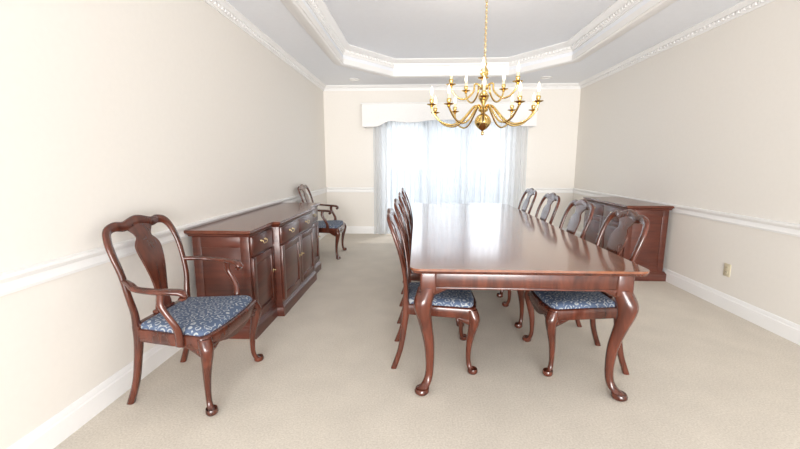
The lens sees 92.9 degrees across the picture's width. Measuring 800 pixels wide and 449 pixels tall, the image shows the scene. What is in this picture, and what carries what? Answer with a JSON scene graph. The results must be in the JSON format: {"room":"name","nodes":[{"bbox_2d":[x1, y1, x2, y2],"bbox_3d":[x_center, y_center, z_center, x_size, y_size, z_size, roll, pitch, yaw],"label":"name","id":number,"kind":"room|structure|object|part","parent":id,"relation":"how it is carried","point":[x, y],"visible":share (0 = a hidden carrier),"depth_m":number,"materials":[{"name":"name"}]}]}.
{"room":"dining room","nodes":[
{"label":"dining room","id":0,"kind":"room"},
{"bbox_2d":[0,0,326,448],"bbox_3d":[-1.633,-0.615,2.676,0.120,2.980,8.920,0,9,3],"label":"wall","id":1,"kind":"structure","parent":0,"point":[111,111],"depth_m":2.10,"materials":[{"name":"paint"}]},
{"bbox_2d":[0,187,326,296],"bbox_3d":[-1.561,0.056,2.720,0.030,0.091,8.800,0,9,3],"label":"trim","id":2,"kind":"structure","parent":1,"relation":"attached to","point":[15,280],"depth_m":1.91,"materials":[{"name":"white paint"}]},
{"bbox_2d":[7,233,327,448],"bbox_3d":[-1.567,0.798,2.841,0.018,0.138,8.800,0,9,3],"label":"baseboard","id":3,"kind":"structure","parent":1,"relation":"attached to","point":[59,427],"depth_m":1.96,"materials":[{"name":"white paint"}]},
{"bbox_2d":[204,0,774,90],"bbox_3d":[0.672,-1.701,2.329,4.500,0.085,8.800,0,9,3],"label":"crown molding","id":4,"kind":"structure","parent":1,"relation":"attached to","point":[223,7],"depth_m":4.51,"materials":[{"name":"white paint"}]},
{"bbox_2d":[54,233,799,448],"bbox_3d":[0.675,0.922,2.815,4.740,0.100,8.920,0,9,3],"label":"floor","id":5,"kind":"structure","parent":0,"point":[703,375],"depth_m":2.29,"materials":[{"name":"beige carpet"}]},
{"bbox_2d":[102,214,263,416],"bbox_3d":[-1.227,0.452,2.222,0.586,1.019,0.682,1,9,5],"label":"armchair","id":6,"kind":"object","parent":5,"relation":"on","point":[197,325],"visible":1,"depth_m":2.09,"materials":[{"name":"brown wood"}]},
{"bbox_3d":[-1.445,0.239,2.206,0.149,0.594,0.536,1,9,5],"label":"frame","id":7,"kind":"part","parent":6,"relation":"part of","materials":[{"name":"brown wood"}]},
{"bbox_3d":[-1.211,0.733,2.266,0.554,0.450,0.626,1,9,5],"label":"seat frame","id":8,"kind":"part","parent":6,"relation":"part of","materials":[{"name":"brown wood"}]},
{"bbox_2d":[141,295,251,335],"bbox_3d":[-1.172,0.510,2.227,0.434,0.049,0.550,1,9,5],"label":"seat cushion","id":9,"kind":"object","parent":6,"relation":"on","point":[209,315],"depth_m":2.13,"materials":[{"name":"blue fabric"}]},
{"bbox_2d":[184,203,320,338],"bbox_3d":[-1.238,0.299,3.758,0.568,0.830,1.956,0,9,3],"label":"sideboard","id":10,"kind":"object","parent":5,"relation":"on","point":[277,245],"visible":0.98,"depth_m":3.10,"materials":[{"name":"brown wood"}]},
{"bbox_2d":[298,184,346,259],"bbox_3d":[-1.104,-0.068,5.436,0.586,1.019,0.682,0,9,1],"label":"armchair","id":11,"kind":"object","parent":5,"relation":"on","point":[334,227],"visible":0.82,"depth_m":5.25,"materials":[{"name":"brown wood"}]},
{"bbox_3d":[-1.322,-0.279,5.404,0.149,0.594,0.536,0,9,1],"label":"frame","id":12,"kind":"part","parent":11,"relation":"part of","materials":[{"name":"brown wood"}]},
{"bbox_2d":[318,220,342,227],"bbox_3d":[-1.048,-0.010,5.444,0.434,0.049,0.550,0,9,1],"label":"seat cushion","id":13,"kind":"object","parent":11,"relation":"on","point":[331,223],"depth_m":5.32,"materials":[{"name":"blue fabric"}]},
{"bbox_3d":[-1.088,0.212,5.481,0.554,0.450,0.626,0,9,1],"label":"seat frame","id":14,"kind":"part","parent":11,"relation":"part of","materials":[{"name":"brown wood"}]},
{"bbox_2d":[398,192,411,293],"bbox_3d":[0.277,0.172,3.949,0.586,1.019,0.536,0,9,3],"label":"dining chair","id":15,"kind":"object","parent":5,"relation":"on","point":[400,196],"visible":0.28,"depth_m":3.83,"materials":[{"name":"brown wood"}]},
{"bbox_3d":[0.058,-0.039,3.926,0.149,0.594,0.496,0,9,3],"label":"frame","id":16,"kind":"part","parent":15,"relation":"part of","materials":[{"name":"brown wood"}]},
{"bbox_2d":[401,187,412,233],"bbox_3d":[0.311,0.057,4.659,0.586,1.019,0.536,0,9,3],"label":"dining chair","id":17,"kind":"object","parent":5,"relation":"on","point":[403,191],"visible":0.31,"depth_m":4.54,"materials":[{"name":"brown wood"}]},
{"bbox_2d":[394,198,463,326],"bbox_3d":[0.243,0.285,3.249,0.586,1.019,0.536,0,9,3],"label":"dining chair","id":18,"kind":"object","parent":5,"relation":"on","point":[399,211],"visible":0.34,"depth_m":3.09,"materials":[{"name":"brown wood"}]},
{"bbox_3d":[0.025,0.074,3.225,0.149,0.594,0.496,0,9,3],"label":"frame","id":19,"kind":"part","parent":18,"relation":"part of","materials":[{"name":"brown wood"}]},
{"bbox_3d":[0.259,0.566,3.294,0.554,0.450,0.536,0,9,3],"label":"seat frame","id":20,"kind":"part","parent":18,"relation":"part of","materials":[{"name":"brown wood"}]},
{"bbox_2d":[387,208,479,374],"bbox_3d":[0.210,0.397,2.559,0.586,1.019,0.536,0,9,3],"label":"dining chair","id":21,"kind":"object","parent":5,"relation":"on","point":[459,304],"visible":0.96,"depth_m":2.39,"materials":[{"name":"brown wood"}]},
{"bbox_3d":[-0.008,0.186,2.535,0.149,0.594,0.496,0,9,3],"label":"frame","id":22,"kind":"part","parent":21,"relation":"part of","materials":[{"name":"brown wood"}]},
{"bbox_3d":[0.226,0.678,2.604,0.554,0.450,0.536,0,9,3],"label":"seat frame","id":23,"kind":"part","parent":21,"relation":"part of","materials":[{"name":"brown wood"}]},
{"bbox_2d":[409,282,473,307],"bbox_3d":[0.266,0.456,2.566,0.434,0.049,0.461,0,9,3],"label":"seat cushion","id":24,"kind":"object","parent":21,"relation":"on","point":[449,298],"depth_m":2.40,"materials":[{"name":"blue fabric"}]},
{"bbox_2d":[518,188,536,213],"bbox_3d":[1.291,0.065,4.614,0.586,1.019,0.536,0,9,3],"label":"dining chair","id":25,"kind":"object","parent":5,"relation":"on","point":[531,191],"visible":0.23,"depth_m":4.51,"materials":[{"name":"brown wood"}]},
{"bbox_2d":[496,192,559,297],"bbox_3d":[1.257,0.179,3.904,0.586,1.019,0.536,0,9,3],"label":"dining chair","id":26,"kind":"object","parent":5,"relation":"on","point":[551,197],"visible":0.3,"depth_m":3.79,"materials":[{"name":"brown wood"}]},
{"bbox_3d":[1.241,0.460,3.950,0.554,0.450,0.536,0,9,3],"label":"seat frame","id":27,"kind":"part","parent":26,"relation":"part of","materials":[{"name":"brown wood"}]},
{"bbox_3d":[1.476,-0.029,3.860,0.149,0.594,0.496,0,9,3],"label":"frame","id":28,"kind":"part","parent":26,"relation":"part of","materials":[{"name":"brown wood"}]},
{"bbox_2d":[410,203,649,401],"bbox_3d":[0.753,0.351,3.651,1.250,0.760,3.280,0,9,3],"label":"dining table","id":29,"kind":"object","parent":5,"relation":"on","point":[455,246],"visible":1,"depth_m":2.17,"materials":[{"name":"brown wood"}]},
{"bbox_3d":[0.753,-0.001,3.594,1.250,0.020,3.280,0,9,3],"label":"moulding","id":30,"kind":"part","parent":29,"relation":"part of","materials":[{"name":"brown wood"}]},
{"bbox_2d":[502,199,594,328],"bbox_3d":[1.224,0.293,3.204,0.586,1.019,0.536,0,9,3],"label":"dining chair","id":31,"kind":"object","parent":5,"relation":"on","point":[581,205],"visible":0.36,"depth_m":3.07,"materials":[{"name":"brown wood"}]},
{"bbox_3d":[1.208,0.573,3.250,0.554,0.450,0.536,0,9,3],"label":"seat frame","id":32,"kind":"part","parent":31,"relation":"part of","materials":[{"name":"brown wood"}]},
{"bbox_3d":[1.442,0.085,3.160,0.149,0.594,0.496,0,9,3],"label":"frame","id":33,"kind":"part","parent":31,"relation":"part of","materials":[{"name":"brown wood"}]},
{"bbox_2d":[522,209,649,376],"bbox_3d":[1.191,0.404,2.513,0.586,1.019,0.536,0,9,3],"label":"dining chair","id":34,"kind":"object","parent":5,"relation":"on","point":[558,307],"visible":0.7,"depth_m":2.37,"materials":[{"name":"brown wood"}]},
{"bbox_2d":[534,291,614,308],"bbox_3d":[1.135,0.462,2.525,0.434,0.049,0.461,0,9,3],"label":"seat cushion","id":35,"kind":"object","parent":34,"relation":"on","point":[545,299],"depth_m":2.38,"materials":[{"name":"blue fabric"}]},
{"bbox_3d":[1.175,0.685,2.560,0.554,0.450,0.536,0,9,3],"label":"seat frame","id":36,"kind":"part","parent":34,"relation":"part of","materials":[{"name":"brown wood"}]},
{"bbox_3d":[1.409,0.196,2.469,0.149,0.594,0.496,0,9,3],"label":"frame","id":37,"kind":"part","parent":34,"relation":"part of","materials":[{"name":"brown wood"}]},
{"bbox_2d":[583,197,673,280],"bbox_3d":[2.752,0.129,4.747,0.528,0.850,1.116,0,9,3],"label":"base cabinet","id":38,"kind":"object","parent":5,"relation":"on","point":[650,256],"visible":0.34,"depth_m":4.25,"materials":[{"name":"brown wood"}]},
{"bbox_2d":[323,89,580,227],"bbox_3d":[0.882,-1.300,6.907,4.500,2.980,0.120,0,9,3],"label":"wall","id":39,"kind":"structure","parent":0,"point":[552,144],"depth_m":6.82,"materials":[{"name":"paint"}]},
{"bbox_2d":[360,101,536,127],"bbox_3d":[0.832,-1.891,6.591,3.000,0.402,0.320,0,9,3],"label":"window valance","id":40,"kind":"object","parent":39,"relation":"attached to","point":[373,114],"visible":0.66,"depth_m":6.46,"materials":[{"name":"fabric"}]},
{"bbox_3d":[0.825,-1.732,6.473,2.960,0.126,0.014,0,9,3],"label":"welt cord","id":41,"kind":"part","parent":40,"relation":"part of","materials":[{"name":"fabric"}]},
{"bbox_3d":[0.822,-1.900,6.608,2.800,0.020,0.015,0,9,3],"label":"curtain rod","id":42,"kind":"object","parent":40,"relation":"attached to","visible":0},
{"bbox_2d":[373,121,425,233],"bbox_3d":[0.405,-0.860,6.834,1.760,2.105,0.097,0,9,3],"label":"sheer curtain","id":43,"kind":"object","parent":42,"relation":"hanging from","point":[399,148],"visible":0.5,"depth_m":6.82,"materials":[{"name":"white fabric"}]},
{"bbox_2d":[425,120,527,209],"bbox_3d":[1.324,-0.838,6.697,1.750,2.105,0.097,0,9,3],"label":"sheer curtain","id":44,"kind":"object","parent":42,"relation":"hanging from","point":[463,166],"visible":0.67,"depth_m":6.66,"materials":[{"name":"white fabric"}]},
{"bbox_2d":[327,187,572,192],"bbox_3d":[0.878,-0.627,6.940,4.500,0.091,0.030,0,9,3],"label":"trim","id":45,"kind":"structure","parent":39,"relation":"attached to","point":[329,189],"depth_m":7.00,"materials":[{"name":"white paint"}]},
{"bbox_2d":[345,226,566,233],"bbox_3d":[0.879,0.114,7.066,4.500,0.138,0.018,0,9,3],"label":"baseboard","id":46,"kind":"structure","parent":39,"relation":"attached to","point":[349,229],"depth_m":7.13,"materials":[{"name":"white paint"}]},
{"bbox_2d":[226,0,743,84],"bbox_3d":[0.672,-1.901,2.297,4.500,0.320,8.800,0,9,3],"label":"ceiling","id":47,"kind":"structure","parent":0,"point":[398,29],"depth_m":4.36,"materials":[{"name":"paint"}]},
{"bbox_2d":[305,0,642,67],"bbox_3d":[0.626,-1.934,2.497,3.050,0.120,6.800,0,9,3],"label":"trim","id":48,"kind":"structure","parent":47,"relation":"attached to","point":[618,8],"depth_m":5.16,"materials":[{"name":"white paint"}]},
{"bbox_2d":[280,0,676,77],"bbox_3d":[0.626,-1.789,2.520,3.310,0.072,7.060,0,9,3],"label":"trim tray casing","id":49,"kind":"structure","parent":47,"relation":"attached to","point":[297,8],"depth_m":4.47,"materials":[{"name":"white paint"}]},
{"bbox_2d":[427,0,543,134],"bbox_3d":[0.754,-1.468,3.377,1.022,1.319,1.022,0,9,3],"label":"chandelier","id":50,"kind":"object","parent":47,"relation":"hanging from","point":[482,122],"visible":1,"depth_m":3.39,"materials":[{"name":"gold metal"}]},
{"bbox_3d":[0.754,-1.772,3.328,0.018,0.612,0.018,-8,12,-42],"label":"chain","id":51,"kind":"part","parent":50,"relation":"part of","materials":[{"name":"gold metal"}]},
{"bbox_2d":[540,76,552,78],"bbox_3d":[2.332,-2.339,6.051,0.184,0.013,0.184,0,9,3],"label":"recessed light","id":52,"kind":"object","parent":47,"relation":"in","point":[543,77],"visible":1,"depth_m":6.06,"materials":[{"name":"white paint"}]},
{"bbox_2d":[572,0,799,324],"bbox_3d":[2.982,-0.581,2.461,0.120,2.980,8.920,0,9,3],"label":"wall","id":53,"kind":"structure","parent":0,"point":[710,120],"depth_m":3.57,"materials":[{"name":"paint"}]},
{"bbox_2d":[573,188,799,236],"bbox_3d":[2.904,0.089,2.512,0.030,0.091,8.800,0,9,3],"label":"trim","id":54,"kind":"structure","parent":53,"relation":"attached to","point":[792,229],"depth_m":3.41,"materials":[{"name":"white paint"}]},
{"bbox_2d":[575,230,799,344],"bbox_3d":[2.910,0.831,2.632,0.018,0.138,8.800,0,9,3],"label":"baseboard","id":55,"kind":"structure","parent":53,"relation":"attached to","point":[789,330],"depth_m":3.29,"materials":[{"name":"white paint"}]},
{"bbox_2d":[723,263,730,276],"bbox_3d":[2.954,0.412,3.434,0.011,0.116,0.072,0,9,3],"label":"electrical outlet","id":56,"kind":"object","parent":53,"relation":"attached to","point":[727,267],"visible":1,"depth_m":3.43,"materials":[{"name":"beige plastic"}]}
]}

